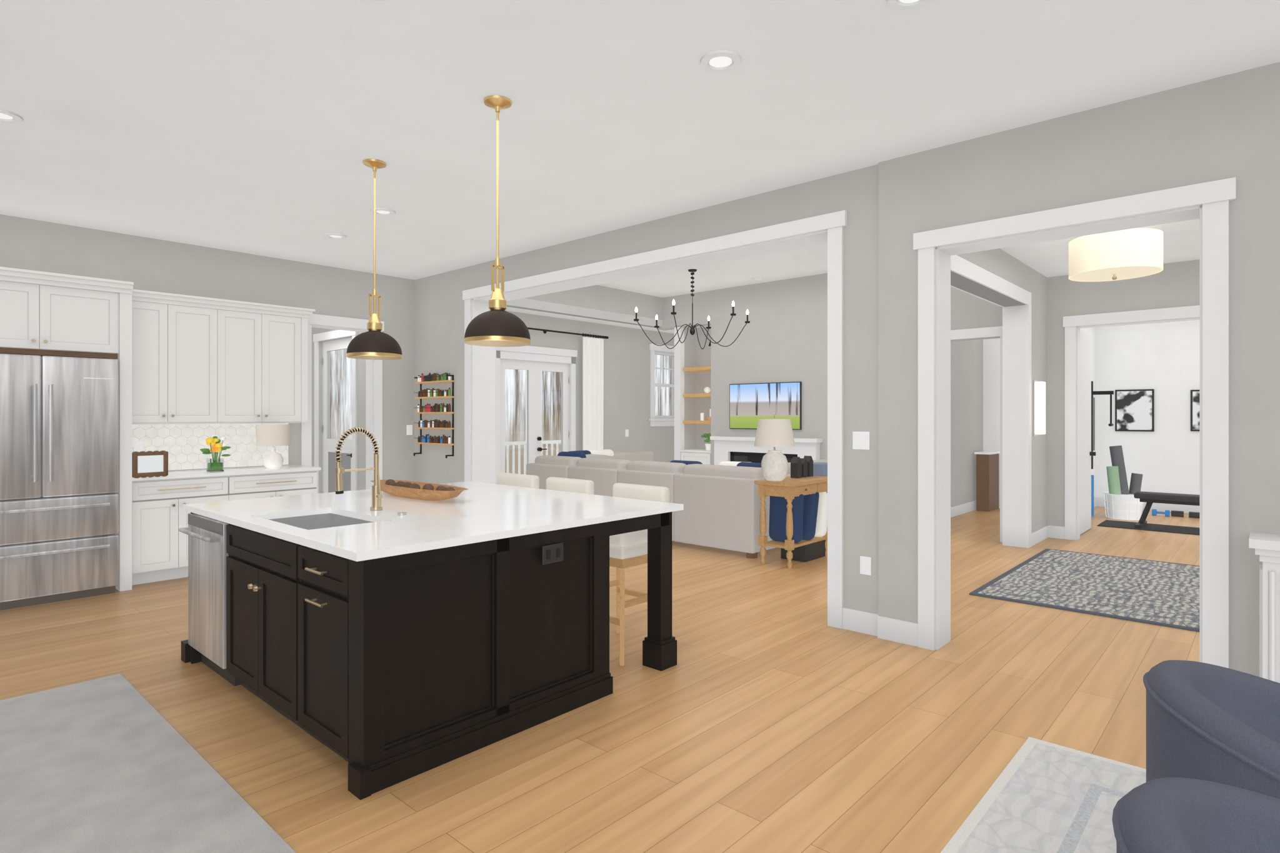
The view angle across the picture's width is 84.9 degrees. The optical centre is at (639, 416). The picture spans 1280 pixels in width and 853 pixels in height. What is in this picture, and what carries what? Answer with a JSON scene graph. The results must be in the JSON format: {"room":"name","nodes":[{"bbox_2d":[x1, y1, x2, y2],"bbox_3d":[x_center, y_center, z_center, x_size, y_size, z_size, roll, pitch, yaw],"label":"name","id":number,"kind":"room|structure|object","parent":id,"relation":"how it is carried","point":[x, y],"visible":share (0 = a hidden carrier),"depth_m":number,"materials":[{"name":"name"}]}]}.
{"room":"kitchen","nodes":[
{"label":"kitchen","id":0,"kind":"room"},
{"bbox_2d":[505,370,561,474],"bbox_3d":[-2.072,0.080,11.322,2.520,2.920,6.610,0,0,42],"label":"railing","id":1,"kind":"structure","parent":0,"point":[557,442],"depth_m":12.82,"materials":[{"name":"white wood"}]},
{"bbox_2d":[0,506,1199,852],"bbox_3d":[0.744,1.480,5.063,14.700,0.120,18.300,0,0,42],"label":"floor","id":2,"kind":"structure","parent":0,"point":[774,727],"depth_m":3.31,"materials":[{"name":"brown wood"}]},
{"bbox_2d":[0,353,118,609],"bbox_3d":[-4.749,0.481,5.494,0.783,1.877,0.950,0,0,42],"label":"refrigerator","id":3,"kind":"object","parent":2,"relation":"on","point":[59,415],"visible":1,"depth_m":5.34,"materials":[{"name":"silver metal"}]},
{"bbox_2d":[0,266,133,591],"bbox_3d":[-4.798,0.165,5.496,0.742,2.510,1.207,0,0,42],"label":"surround","id":4,"kind":"object","parent":2,"relation":"on","point":[42,313],"visible":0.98,"depth_m":5.51,"materials":[{"name":"grey wood"}]},
{"bbox_2d":[0,673,296,852],"bbox_3d":[-2.403,1.414,1.727,3.480,0.012,2.530,0,0,42],"label":"kitchen rug","id":5,"kind":"object","parent":2,"relation":"on","point":[92,766],"visible":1,"depth_m":2.66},
{"bbox_2d":[131,464,321,584],"bbox_3d":[-3.906,0.963,6.563,0.630,0.914,1.560,0,0,42],"label":"base cabinet","id":6,"kind":"object","parent":2,"relation":"on","point":[160,550],"visible":0.56,"depth_m":6.06,"materials":[{"name":"grey wood"}]},
{"bbox_2d":[131,450,168,478],"bbox_3d":[-4.117,0.402,5.868,0.090,0.221,0.260,0,0,34],"label":"picture frame","id":7,"kind":"object","parent":6,"relation":"on","point":[148,464],"visible":1,"depth_m":5.84,"materials":[{"name":"brown wood"}]},
{"bbox_2d":[200,435,230,470],"bbox_3d":[-3.879,0.337,6.384,0.186,0.334,0.239,0,0,18],"label":"flower vase","id":8,"kind":"object","parent":6,"relation":"on","point":[214,440],"visible":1,"depth_m":6.36,"materials":[{"name":"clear glass"}]},
{"bbox_2d":[255,424,290,468],"bbox_3d":[-3.554,0.291,6.787,0.300,0.425,0.300,0,0,42],"label":"lamp","id":9,"kind":"object","parent":6,"relation":"on","point":[266,435],"visible":1,"depth_m":6.69,"materials":[{"name":"white ceramic"}]},
{"bbox_2d":[178,481,683,799],"bbox_3d":[-1.223,0.957,4.029,2.215,0.926,1.965,0,0,42],"label":"kitchen island","id":10,"kind":"object","parent":2,"relation":"on","point":[409,638],"visible":1,"depth_m":3.16,"materials":[{"name":"black wood"}]},
{"bbox_2d":[334,426,382,510],"bbox_3d":[-1.480,0.281,3.702,0.088,0.447,0.258,0,0,42],"label":"faucet","id":11,"kind":"object","parent":10,"relation":"on","point":[377,495],"visible":1,"depth_m":3.73,"materials":[{"name":"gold metal"}]},
{"bbox_2d":[370,479,468,500],"bbox_3d":[-1.396,0.461,4.371,1.000,0.087,0.250,0,0,42],"label":"bowl","id":12,"kind":"object","parent":10,"relation":"on","point":[420,490],"visible":1,"depth_m":4.24,"materials":[{"name":"brown wood"}]},
{"bbox_2d":[496,472,539,488],"bbox_3d":[-1.044,0.928,5.131,0.468,0.986,0.458,0,0,42],"label":"bar stool","id":13,"kind":"object","parent":2,"relation":"on","point":[532,481],"visible":0.15,"depth_m":5.20,"materials":[{"name":"white fabric"}]},
{"bbox_2d":[546,476,594,494],"bbox_3d":[-0.614,0.928,4.742,0.468,0.986,0.458,0,0,42],"label":"bar stool","id":14,"kind":"object","parent":2,"relation":"on","point":[582,486],"visible":0.1,"depth_m":4.82,"materials":[{"name":"white fabric"}]},
{"bbox_2d":[609,483,669,665],"bbox_3d":[-0.122,0.928,4.295,0.468,0.986,0.458,0,0,42],"label":"bar stool","id":15,"kind":"object","parent":2,"relation":"on","point":[629,549],"visible":0.43,"depth_m":4.09,"materials":[{"name":"brown wood"}]},
{"bbox_2d":[526,449,827,558],"bbox_3d":[0.636,0.950,9.075,3.590,0.940,2.500,0,0,42],"label":"sectional sofa","id":16,"kind":"object","parent":2,"relation":"on","point":[721,502],"visible":0.56,"depth_m":7.50,"materials":[{"name":"beige fabric"}]},
{"bbox_2d":[680,340,710,464],"bbox_3d":[0.991,0.094,10.981,0.594,2.653,0.400,0,0,42],"label":"shelving","id":17,"kind":"object","parent":2,"relation":"on","point":[703,456],"visible":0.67,"depth_m":10.88,"materials":[{"name":"brown wood"}]},
{"bbox_2d":[710,436,822,464],"bbox_3d":[1.746,0.861,9.910,1.748,1.119,0.168,0,0,42],"label":"fireplace","id":18,"kind":"object","parent":2,"relation":"on","point":[726,448],"visible":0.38,"depth_m":10.04,"materials":[{"name":"grey"}]},
{"bbox_2d":[754,475,827,568],"bbox_3d":[1.786,1.020,7.195,0.410,0.800,1.590,0,0,42],"label":"console","id":19,"kind":"object","parent":2,"relation":"on","point":[798,507],"visible":0.68,"depth_m":6.75},
{"bbox_2d":[753,413,794,481],"bbox_3d":[1.292,0.295,6.725,0.390,0.646,0.390,0,0,42],"label":"lamp","id":20,"kind":"object","parent":19,"relation":"on","point":[774,433],"depth_m":6.61,"materials":[{"name":"white ceramic"}]},
{"bbox_2d":[790,455,827,478],"bbox_3d":[1.836,0.513,7.325,0.220,0.210,0.880,0,0,42],"label":"decor","id":21,"kind":"object","parent":19,"relation":"on","point":[805,467],"depth_m":7.11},
{"bbox_2d":[974,450,999,511],"bbox_3d":[5.285,0.980,10.645,0.220,0.880,0.520,0,0,42],"label":"vanity","id":22,"kind":"object","parent":2,"relation":"on","point":[987,462],"visible":0.93,"depth_m":10.49,"materials":[{"name":"brown wood"}]},
{"bbox_2d":[940,736,1146,852],"bbox_3d":[2.202,1.413,0.791,3.800,0.013,2.730,0,0,42],"label":"area rug","id":23,"kind":"object","parent":2,"relation":"on","point":[1050,797],"visible":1,"depth_m":2.54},
{"bbox_2d":[1111,777,1279,852],"bbox_3d":[1.162,1.036,1.012,0.794,0.740,0.814,0,0,42],"label":"barrel chair","id":24,"kind":"object","parent":23,"relation":"on","point":[1165,815],"visible":1,"depth_m":1.28,"materials":[{"name":"blue fabric"}]},
{"bbox_2d":[1143,660,1279,799],"bbox_3d":[1.682,1.036,1.661,0.794,0.740,0.814,0,0,42],"label":"barrel chair","id":25,"kind":"object","parent":23,"relation":"on","point":[1205,721],"visible":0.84,"depth_m":1.70,"materials":[{"name":"blue fabric"}]},
{"bbox_2d":[969,548,1199,631],"bbox_3d":[4.303,1.413,5.750,2.250,0.014,2.540,0,0,42],"label":"rug","id":26,"kind":"object","parent":2,"relation":"on","point":[1154,592],"visible":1,"depth_m":5.72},
{"bbox_2d":[1103,445,1143,520],"bbox_3d":[6.730,0.915,9.745,0.468,1.011,0.468,0,0,42],"label":"basket","id":27,"kind":"object","parent":2,"relation":"on","point":[1120,503],"visible":0.94,"depth_m":9.70,"materials":[{"name":"white wicker"}]},
{"bbox_2d":[1096,520,1199,534],"bbox_3d":[6.820,1.414,8.638,1.900,0.012,0.640,0,0,42],"label":"floor mat","id":28,"kind":"object","parent":2,"relation":"on","point":[1185,530],"visible":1,"depth_m":8.87,"materials":[{"name":"grey rubber"}]},
{"bbox_2d":[1133,491,1199,528],"bbox_3d":[6.858,1.191,8.590,1.280,0.430,0.500,0,0,42],"label":"weight bench","id":29,"kind":"object","parent":28,"relation":"on","point":[1149,497],"visible":0.48,"depth_m":8.78,"materials":[{"name":"grey leather"}]},
{"bbox_2d":[1248,532,1279,683],"bbox_3d":[2.957,0.982,3.037,0.470,0.876,0.245,0,0,42],"label":"fireplace","id":30,"kind":"object","parent":2,"relation":"on","point":[1266,545],"visible":0.64,"depth_m":3.08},
{"bbox_2d":[0,0,1279,333],"bbox_3d":[0.744,-1.730,5.063,14.700,0.600,18.300,0,0,42],"label":"ceiling","id":31,"kind":"structure","parent":0,"point":[244,126],"depth_m":3.58,"materials":[{"name":"white paint"}]},
{"bbox_2d":[0,108,23,123],"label":"recessed light","id":32,"kind":"object","parent":31,"relation":"in","point":[5,116],"depth_m":3.80,"materials":[{"name":"white"}]},
{"bbox_2d":[324,233,346,239],"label":"recessed light","id":33,"kind":"object","parent":31,"relation":"in","point":[332,235],"depth_m":6.31,"materials":[{"name":"white"}]},
{"bbox_2d":[346,158,402,359],"bbox_3d":[-1.707,-1.002,4.504,0.336,1.255,0.336,0,0,42],"label":"pendant light","id":34,"kind":"object","parent":31,"relation":"hanging from","point":[373,344],"visible":1,"depth_m":4.45,"materials":[{"name":"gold metal"}]},
{"bbox_2d":[370,207,395,215],"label":"recessed light","id":35,"kind":"object","parent":31,"relation":"in","point":[380,211],"depth_m":5.56,"materials":[{"name":"white"}]},
{"bbox_2d":[464,95,530,346],"bbox_3d":[-0.737,-1.002,3.624,0.336,1.255,0.336,0,0,42],"label":"pendant light","id":36,"kind":"object","parent":31,"relation":"hanging from","point":[497,327],"visible":1,"depth_m":3.56,"materials":[{"name":"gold metal"}]},
{"bbox_2d":[633,268,749,349],"bbox_3d":[0.686,-1.411,9.142,1.530,0.997,1.462,0,0,42],"label":"chandelier","id":37,"kind":"object","parent":31,"relation":"hanging from","point":[692,330],"visible":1,"depth_m":9.12,"materials":[{"name":"black metal"}]},
{"bbox_2d":[700,50,741,72],"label":"recessed light","id":38,"kind":"object","parent":31,"relation":"in","point":[720,61],"depth_m":3.20,"materials":[{"name":"white"}]},
{"bbox_2d":[886,0,932,9],"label":"recessed light","id":39,"kind":"object","parent":31,"relation":"in","point":[896,4],"depth_m":2.75,"materials":[{"name":"white"}]},
{"bbox_2d":[1068,228,1163,281],"bbox_3d":[3.995,-1.389,5.894,0.660,0.483,0.660,0,0,42],"label":"drum light","id":40,"kind":"object","parent":31,"relation":"attached to","point":[1135,252],"visible":0.83,"depth_m":5.66,"materials":[{"name":"beige fabric"}]},
{"bbox_2d":[0,61,1279,676],"bbox_3d":[0.734,-0.305,4.903,14.500,3.450,18.050,0,0,42],"label":"wall","id":41,"kind":"structure","parent":0,"point":[1227,126],"depth_m":6.16,"materials":[{"name":"grey paint"}]},
{"bbox_2d":[131,423,288,470],"bbox_3d":[-4.159,0.287,6.742,0.017,0.431,1.479,0,0,42],"label":"tile backsplash","id":42,"kind":"structure","parent":41,"relation":"attached to","point":[183,443],"depth_m":6.68,"materials":[{"name":"grey tile"}]},
{"bbox_2d":[131,289,315,424],"bbox_3d":[-3.984,-0.509,6.662,0.382,1.155,1.602,0,0,42],"label":"upper cabinet","id":43,"kind":"object","parent":41,"relation":"attached to","point":[195,359],"visible":0.94,"depth_m":6.51,"materials":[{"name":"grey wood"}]},
{"bbox_2d":[322,337,351,493],"bbox_3d":[-3.896,0.210,9.058,0.996,2.412,0.103,0,0,42],"label":"room door","id":44,"kind":"structure","parent":41,"relation":"in","point":[329,445],"depth_m":9.27,"materials":[{"name":"white wood"}]},
{"bbox_2d":[406,425,412,434],"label":"light switch","id":45,"kind":"object","parent":41,"relation":"attached to","point":[409,427],"depth_m":8.32,"materials":[{"name":"white plastic"}]},
{"bbox_2d":[413,372,454,458],"bbox_3d":[-2.365,-0.017,8.005,0.716,0.964,0.097,0,0,42],"label":"shelf rack","id":46,"kind":"object","parent":41,"relation":"attached to","point":[434,378],"visible":1,"depth_m":7.97,"materials":[{"name":"brown wood"}]},
{"bbox_2d":[496,350,575,484],"bbox_3d":[-1.494,0.272,9.914,0.148,2.297,1.458,0,0,42],"label":"doors","id":47,"kind":"structure","parent":41,"relation":"in","point":[534,364],"depth_m":9.90,"materials":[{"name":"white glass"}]},
{"bbox_2d":[527,327,608,450],"bbox_3d":[-1.303,0.083,9.942,0.154,2.644,2.323,0,0,42],"label":"curtain","id":48,"kind":"object","parent":41,"relation":"attached to","point":[592,348],"visible":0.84,"depth_m":10.56,"materials":[{"name":"white fabric"}]},
{"bbox_2d":[655,351,674,418],"bbox_3d":[0.398,-0.530,12.021,0.080,1.140,0.631,0,0,42],"label":"living room window","id":49,"kind":"structure","parent":41,"relation":"in","point":[663,354],"depth_m":12.07,"materials":[{"name":"white wood"}]},
{"bbox_2d":[729,381,801,429],"bbox_3d":[1.770,-0.143,9.977,1.177,0.661,0.037,0,0,42],"label":"wall-mounted tv","id":50,"kind":"object","parent":41,"relation":"attached to","point":[749,403],"visible":0.94,"depth_m":9.96,"materials":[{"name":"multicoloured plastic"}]},
{"bbox_2d":[301,177,1236,668],"bbox_3d":[3.219,0.005,7.793,14.100,2.830,10.130,0,0,42],"label":"trim","id":51,"kind":"structure","parent":41,"relation":"attached to","point":[1208,202],"depth_m":4.70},
{"bbox_2d":[852,431,869,449],"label":"light switch","id":52,"kind":"object","parent":41,"relation":"attached to","point":[860,440],"depth_m":4.60,"materials":[{"name":"white plastic"}]},
{"bbox_2d":[860,556,871,575],"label":"outlet","id":53,"kind":"object","parent":41,"relation":"attached to","point":[865,562],"depth_m":4.58,"materials":[{"name":"white plastic"}]},
{"bbox_2d":[1033,380,1045,436],"bbox_3d":[4.423,-0.090,7.750,0.098,0.620,0.140,0,0,42],"label":"sconce","id":54,"kind":"object","parent":41,"relation":"attached to","point":[1039,387],"visible":1,"depth_m":7.71,"materials":[{"name":"beige"}]},
{"bbox_2d":[1080,330,1096,534],"bbox_3d":[5.399,0.195,8.492,0.100,2.430,0.896,0,0,42],"label":"door leaf","id":55,"kind":"structure","parent":41,"relation":"in","point":[1085,453],"depth_m":8.55,"materials":[{"name":"white wood"}]},
{"bbox_2d":[1091,381,1113,469],"bbox_3d":[6.663,0.135,10.137,0.450,1.330,1.030,0,0,42],"label":"station","id":56,"kind":"object","parent":41,"relation":"attached to","point":[1110,392],"visible":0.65,"depth_m":10.57,"materials":[{"name":"black metal"}]},
{"bbox_2d":[1115,389,1154,431],"bbox_3d":[7.547,-0.087,10.682,0.486,0.640,0.031,0,0,42],"label":"picture frames","id":57,"kind":"object","parent":41,"relation":"attached to","point":[1134,410],"depth_m":10.67,"materials":[{"name":"white paper"}]},
{"bbox_2d":[1190,390,1199,431],"bbox_3d":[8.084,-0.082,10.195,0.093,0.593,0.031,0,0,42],"label":"picture frames","id":58,"kind":"object","parent":41,"relation":"attached to","point":[1194,394],"depth_m":10.18,"materials":[{"name":"white paper"}]},
{"label":"outside","id":59,"kind":"structure","parent":0,"visible":0},
{"bbox_2d":[330,349,670,474],"bbox_3d":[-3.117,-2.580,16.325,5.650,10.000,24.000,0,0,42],"label":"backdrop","id":60,"kind":"structure","parent":59,"point":[340,365],"depth_m":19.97,"materials":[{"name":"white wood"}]}
]}

